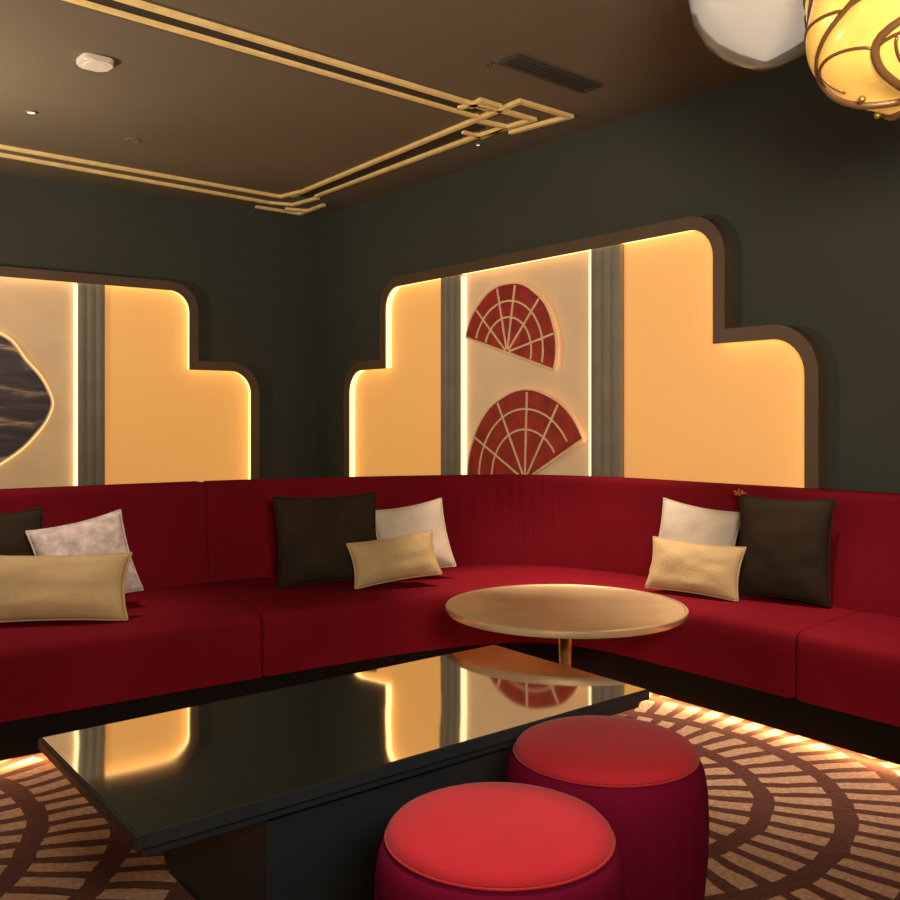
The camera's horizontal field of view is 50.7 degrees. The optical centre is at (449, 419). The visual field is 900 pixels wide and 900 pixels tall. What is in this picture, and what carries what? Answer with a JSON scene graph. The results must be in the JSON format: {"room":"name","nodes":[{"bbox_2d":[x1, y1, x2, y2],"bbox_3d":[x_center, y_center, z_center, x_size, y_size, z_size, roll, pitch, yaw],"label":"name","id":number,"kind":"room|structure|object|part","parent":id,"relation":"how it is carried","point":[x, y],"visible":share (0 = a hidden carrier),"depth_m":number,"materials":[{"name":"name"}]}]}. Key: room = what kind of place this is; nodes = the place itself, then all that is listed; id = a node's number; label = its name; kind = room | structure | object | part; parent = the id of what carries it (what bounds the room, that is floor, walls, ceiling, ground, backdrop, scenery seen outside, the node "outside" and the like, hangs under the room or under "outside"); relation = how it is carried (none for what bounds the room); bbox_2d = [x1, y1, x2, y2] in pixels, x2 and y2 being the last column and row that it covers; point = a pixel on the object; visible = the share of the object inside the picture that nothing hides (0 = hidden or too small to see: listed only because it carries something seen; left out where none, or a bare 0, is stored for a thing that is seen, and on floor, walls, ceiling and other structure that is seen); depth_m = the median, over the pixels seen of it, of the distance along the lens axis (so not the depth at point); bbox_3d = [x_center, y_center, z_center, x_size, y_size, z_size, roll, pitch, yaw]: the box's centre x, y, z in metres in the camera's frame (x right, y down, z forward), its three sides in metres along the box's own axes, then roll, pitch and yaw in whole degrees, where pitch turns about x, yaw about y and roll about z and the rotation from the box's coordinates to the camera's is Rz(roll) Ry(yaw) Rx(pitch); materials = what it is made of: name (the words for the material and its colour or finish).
{"room":"entertainment venue","nodes":[
{"label":"entertainment venue","id":0,"kind":"room"},
{"bbox_2d":[0,173,317,478],"bbox_3d":[-4.046,-0.250,6.465,6.998,3.100,0.150,0,0,-36],"label":"wall","id":1,"kind":"structure","parent":0,"point":[251,275],"depth_m":7.95,"materials":[{"name":"green paint"}]},
{"bbox_2d":[0,266,258,488],"bbox_3d":[-3.379,-0.166,6.807,4.311,1.891,0.085,0,0,-36],"label":"wall panel","id":2,"kind":"object","parent":1,"relation":"attached to","point":[117,357],"visible":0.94,"depth_m":7.43,"materials":[{"name":"brown metal"}]},
{"bbox_2d":[0,332,53,464],"bbox_3d":[-3.414,-0.132,6.787,1.110,1.082,0.058,0,0,-36],"label":"wall plaque","id":3,"kind":"object","parent":2,"relation":"attached to","point":[26,400],"visible":1,"depth_m":6.94,"materials":[{"name":"stone"}]},
{"bbox_2d":[0,0,806,217],"bbox_3d":[-0.592,-1.860,2.087,7.203,0.120,11.602,0,0,-38],"label":"ceiling","id":4,"kind":"structure","parent":0,"point":[197,109],"depth_m":5.10,"materials":[{"name":"beige paint"}]},
{"bbox_2d":[24,110,37,114],"bbox_3d":[-2.445,-1.794,5.544,0.072,0.012,0.072,0,0,0],"label":"recessed light","id":5,"kind":"object","parent":4,"relation":"in","point":[29,112],"visible":1,"depth_m":5.54,"materials":[{"name":"beige paint"}]},
{"bbox_2d":[76,53,113,71],"bbox_3d":[-1.775,-1.783,4.750,0.155,0.034,0.155,0,0,-40],"label":"smoke detector","id":6,"kind":"object","parent":4,"relation":"attached to","point":[88,61],"visible":1,"depth_m":4.72,"materials":[{"name":"white plastic"}]},
{"bbox_2d":[125,138,140,142],"bbox_3d":[-2.037,-1.797,6.105,0.100,0.006,0.100,0,0,0],"label":"ceiling speaker","id":7,"kind":"object","parent":4,"relation":"attached to","point":[134,140],"visible":1,"depth_m":6.10,"materials":[{"name":"beige paint"}]},
{"bbox_2d":[0,144,300,198],"bbox_3d":[-2.997,-1.789,6.018,4.658,0.022,0.262,0,0,-41],"label":"trim","id":8,"kind":"structure","parent":4,"relation":"attached to","point":[4,147],"depth_m":6.84,"materials":[{"name":"gold metal"}]},
{"bbox_2d":[0,152,319,206],"bbox_3d":[-3.086,-1.789,6.345,4.830,0.022,0.415,0,0,-38],"label":"trim","id":9,"kind":"structure","parent":4,"relation":"attached to","point":[4,155],"depth_m":7.12,"materials":[{"name":"gold metal"}]},
{"bbox_2d":[63,0,478,118],"bbox_3d":[-1.853,-1.789,3.819,5.374,0.022,0.030,0,0,-41],"label":"trim","id":10,"kind":"structure","parent":4,"relation":"attached to","point":[88,4],"depth_m":4.63,"materials":[{"name":"gold metal"}]},
{"bbox_2d":[86,0,481,112],"bbox_3d":[-1.821,-1.797,3.752,5.334,0.006,0.120,0,0,-42],"label":"trim","id":11,"kind":"structure","parent":4,"relation":"attached to","point":[109,3],"depth_m":4.61,"materials":[{"name":"gold metal"}]},
{"bbox_2d":[255,203,325,215],"bbox_3d":[-1.345,-1.789,7.961,0.441,0.022,0.447,0,0,-36],"label":"trim","id":12,"kind":"structure","parent":4,"relation":"attached to","point":[295,211],"depth_m":8.07,"materials":[{"name":"gold metal"}]},
{"bbox_2d":[114,0,491,111],"bbox_3d":[-1.766,-1.789,3.705,5.354,0.022,0.030,0,0,-42],"label":"trim","id":13,"kind":"structure","parent":4,"relation":"attached to","point":[144,5],"depth_m":4.57,"materials":[{"name":"gold metal"}]},
{"bbox_2d":[299,124,484,196],"bbox_3d":[-0.495,-1.797,6.723,0.085,0.006,2.273,0,0,-37],"label":"trim","id":14,"kind":"structure","parent":4,"relation":"attached to","point":[473,128],"depth_m":6.55,"materials":[{"name":"gold metal"}]},
{"bbox_2d":[314,100,536,196],"bbox_3d":[-0.468,-1.789,6.460,0.514,0.022,2.502,0,0,-39],"label":"trim","id":15,"kind":"structure","parent":4,"relation":"attached to","point":[526,119],"depth_m":6.16,"materials":[{"name":"gold metal"}]},
{"bbox_2d":[291,98,573,196],"bbox_3d":[-0.342,-1.789,6.526,0.446,0.022,2.802,0,0,-40],"label":"trim","id":16,"kind":"structure","parent":4,"relation":"attached to","point":[563,116],"depth_m":5.82,"materials":[{"name":"gold metal"}]},
{"bbox_2d":[461,97,506,138],"bbox_3d":[0.213,-1.789,5.657,0.285,0.022,0.725,0,0,0],"label":"trim","id":17,"kind":"structure","parent":4,"relation":"attached to","point":[499,126],"depth_m":5.71,"materials":[{"name":"gold metal"}]},
{"bbox_2d":[499,53,600,92],"bbox_3d":[0.528,-1.792,4.925,0.645,0.015,0.130,0,0,-42],"label":"ceiling vent","id":18,"kind":"object","parent":4,"relation":"in","point":[519,62],"visible":1,"depth_m":4.90,"materials":[{"name":"grey metal"}]},
{"bbox_2d":[688,0,805,70],"bbox_3d":[0.905,-1.405,2.720,0.432,0.789,0.432,0,0,0],"label":"pendant lamp","id":19,"kind":"object","parent":4,"relation":"hanging from","point":[760,35],"visible":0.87,"depth_m":2.63,"materials":[{"name":"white glass"}]},
{"bbox_2d":[803,0,899,120],"bbox_3d":[1.134,-1.275,2.250,0.561,1.050,0.564,0,0,0],"label":"pendant lamp","id":20,"kind":"object","parent":4,"relation":"hanging from","point":[853,46],"visible":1,"depth_m":2.18,"materials":[{"name":"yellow glass"}]},
{"bbox_2d":[0,692,899,899],"bbox_3d":[-0.592,1.350,2.087,7.203,0.100,11.602,0,0,-38],"label":"floor","id":21,"kind":"structure","parent":0,"point":[792,816],"depth_m":3.05,"materials":[{"name":"carpet"}]},
{"bbox_2d":[38,645,648,899],"bbox_3d":[-0.236,1.074,2.765,1.688,0.452,0.761,0,0,-40],"label":"table","id":22,"kind":"object","parent":21,"relation":"on","point":[293,792],"visible":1,"depth_m":2.46,"materials":[{"name":"black glass"}]},
{"bbox_2d":[0,474,899,764],"bbox_3d":[-0.283,0.815,4.179,6.663,0.970,3.344,0,0,0],"label":"banquette","id":23,"kind":"object","parent":21,"relation":"on","point":[210,622],"visible":0.8,"depth_m":4.36,"materials":[{"name":"red fabric"}]},
{"bbox_2d":[0,507,43,555],"bbox_3d":[-2.039,0.621,4.181,0.511,0.441,0.163,0,0,-37],"label":"throw pillow","id":24,"kind":"object","parent":23,"relation":"on","point":[14,541],"visible":0.32,"depth_m":4.24,"materials":[{"name":"black fabric"}]},
{"bbox_2d":[0,552,131,622],"bbox_3d":[-1.684,0.700,3.970,0.664,0.283,0.175,0,0,-9],"label":"lumbar pillow","id":25,"kind":"object","parent":23,"relation":"on","point":[92,586],"visible":1,"depth_m":3.94,"materials":[{"name":"beige fabric"}]},
{"bbox_2d":[25,509,143,592],"bbox_3d":[-1.619,0.625,4.222,0.480,0.432,0.174,0,0,-32],"label":"throw pillow","id":26,"kind":"object","parent":23,"relation":"on","point":[104,534],"visible":0.58,"depth_m":4.22,"materials":[{"name":"grey fabric"}]},
{"bbox_3d":[-2.432,0.720,4.247,2.816,0.780,0.209,0,0,-37],"label":"backrest","id":27,"kind":"part","parent":23,"relation":"part of","materials":[{"name":"red fabric"}]},
{"bbox_2d":[0,583,262,722],"bbox_3d":[-2.124,0.985,3.784,2.768,0.280,0.953,0,0,-36],"label":"seat cushion","id":28,"kind":"object","parent":23,"relation":"on","point":[176,639],"depth_m":3.88,"materials":[{"name":"red fabric"}]},
{"bbox_2d":[272,491,376,588],"bbox_3d":[-0.626,0.609,4.881,0.557,0.466,0.170,0,0,-26],"label":"throw pillow","id":29,"kind":"object","parent":23,"relation":"on","point":[314,533],"visible":0.88,"depth_m":4.81,"materials":[{"name":"black fabric"}]},
{"bbox_3d":[-0.299,1.284,4.169,6.571,0.033,3.182,0,0,0],"label":"foot rail","id":30,"kind":"part","parent":23,"relation":"part of","materials":[{"name":"black"}]},
{"bbox_2d":[346,530,441,588],"bbox_3d":[-0.283,0.705,4.830,0.483,0.274,0.155,0,0,-12],"label":"lumbar pillow","id":31,"kind":"object","parent":23,"relation":"on","point":[375,562],"visible":1,"depth_m":4.79,"materials":[{"name":"beige fabric"}]},
{"bbox_2d":[376,498,456,567],"bbox_3d":[-0.198,0.632,5.070,0.456,0.420,0.158,0,0,-15],"label":"throw pillow","id":32,"kind":"object","parent":23,"relation":"on","point":[396,522],"visible":0.51,"depth_m":5.05,"materials":[{"name":"white fabric"}]},
{"bbox_2d":[206,565,857,697],"bbox_3d":[0.270,0.985,4.713,3.093,0.280,1.767,0,0,0],"label":"seat cushion","id":33,"kind":"object","parent":23,"relation":"on","point":[257,631],"depth_m":4.36,"materials":[{"name":"red fabric"}]},
{"bbox_3d":[0.532,0.720,5.117,3.659,0.780,1.248,0,0,17],"label":"backrest","id":34,"kind":"part","parent":23,"relation":"part of","materials":[{"name":"red fabric"}]},
{"bbox_2d":[649,498,739,571],"bbox_3d":[1.246,0.624,4.829,0.478,0.435,0.136,0,0,39],"label":"throw pillow","id":35,"kind":"object","parent":23,"relation":"on","point":[679,521],"visible":0.49,"depth_m":4.79,"materials":[{"name":"white fabric"}]},
{"bbox_2d":[644,536,745,601],"bbox_3d":[1.176,0.711,4.573,0.476,0.262,0.139,0,0,41],"label":"lumbar pillow","id":36,"kind":"object","parent":23,"relation":"on","point":[681,566],"visible":1,"depth_m":4.52,"materials":[{"name":"beige fabric"}]},
{"bbox_2d":[733,488,835,606],"bbox_3d":[1.541,0.586,4.420,0.465,0.511,0.131,0,0,34],"label":"throw pillow","id":37,"kind":"object","parent":23,"relation":"on","point":[786,542],"visible":0.94,"depth_m":4.37,"materials":[{"name":"black fabric"}]},
{"bbox_2d":[796,612,899,726],"bbox_3d":[2.119,0.985,3.377,0.641,0.280,1.706,0,0,-38],"label":"seat cushion","id":38,"kind":"object","parent":23,"relation":"on","point":[848,663],"depth_m":3.69,"materials":[{"name":"red fabric"}]},
{"bbox_2d":[374,782,625,899],"bbox_3d":[0.098,1.038,1.890,0.501,0.516,0.498,0,0,-11],"label":"stool","id":39,"kind":"object","parent":21,"relation":"on","point":[480,840],"visible":1,"depth_m":1.77,"materials":[{"name":"red fabric"}]},
{"bbox_2d":[445,584,688,666],"bbox_3d":[0.468,1.024,3.860,0.974,0.551,0.974,0,0,0],"label":"round table","id":40,"kind":"object","parent":21,"relation":"on","point":[565,612],"visible":0.69,"depth_m":3.76,"materials":[{"name":"gold metal"}]},
{"bbox_3d":[0.468,1.027,3.860,0.200,0.486,0.200,0,0,0],"label":"stem","id":41,"kind":"part","parent":40,"relation":"part of","materials":[{"name":"gold metal"}]},
{"bbox_2d":[505,715,708,899],"bbox_3d":[0.385,1.038,2.360,0.498,0.516,0.501,0,0,38],"label":"stool","id":42,"kind":"object","parent":21,"relation":"on","point":[646,779],"visible":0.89,"depth_m":2.18,"materials":[{"name":"red fabric"}]},
{"bbox_3d":[0.385,0.802,2.360,0.449,0.044,0.449,0,0,38],"label":"seat","id":43,"kind":"part","parent":42,"relation":"part of","materials":[{"name":"red fabric"}]},
{"bbox_2d":[318,59,899,492],"bbox_3d":[2.292,-0.250,4.199,0.150,3.100,11.004,0,0,-38],"label":"wall","id":44,"kind":"structure","parent":0,"point":[804,185],"depth_m":5.07,"materials":[{"name":"green paint"}]},
{"bbox_2d":[343,216,827,488],"bbox_3d":[0.476,-0.166,6.308,0.085,1.891,4.313,0,0,-38],"label":"wall panel","id":45,"kind":"object","parent":44,"relation":"attached to","point":[655,372],"visible":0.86,"depth_m":5.64,"materials":[{"name":"brown metal"}]},
{"bbox_2d":[465,282,558,369],"bbox_3d":[0.411,-0.618,6.395,0.059,0.604,0.914,0,0,-38],"label":"wall fan","id":46,"kind":"object","parent":45,"relation":"attached to","point":[512,318],"visible":1,"depth_m":6.31,"materials":[{"name":"red lacquer"},{"name":"gold"}]},
{"bbox_2d":[467,389,584,474],"bbox_3d":[0.489,0.178,6.297,0.059,0.768,1.125,0,0,-38],"label":"wall fan","id":47,"kind":"object","parent":45,"relation":"attached to","point":[525,431],"visible":0.84,"depth_m":6.27,"materials":[{"name":"red lacquer"},{"name":"gold"}]}
]}

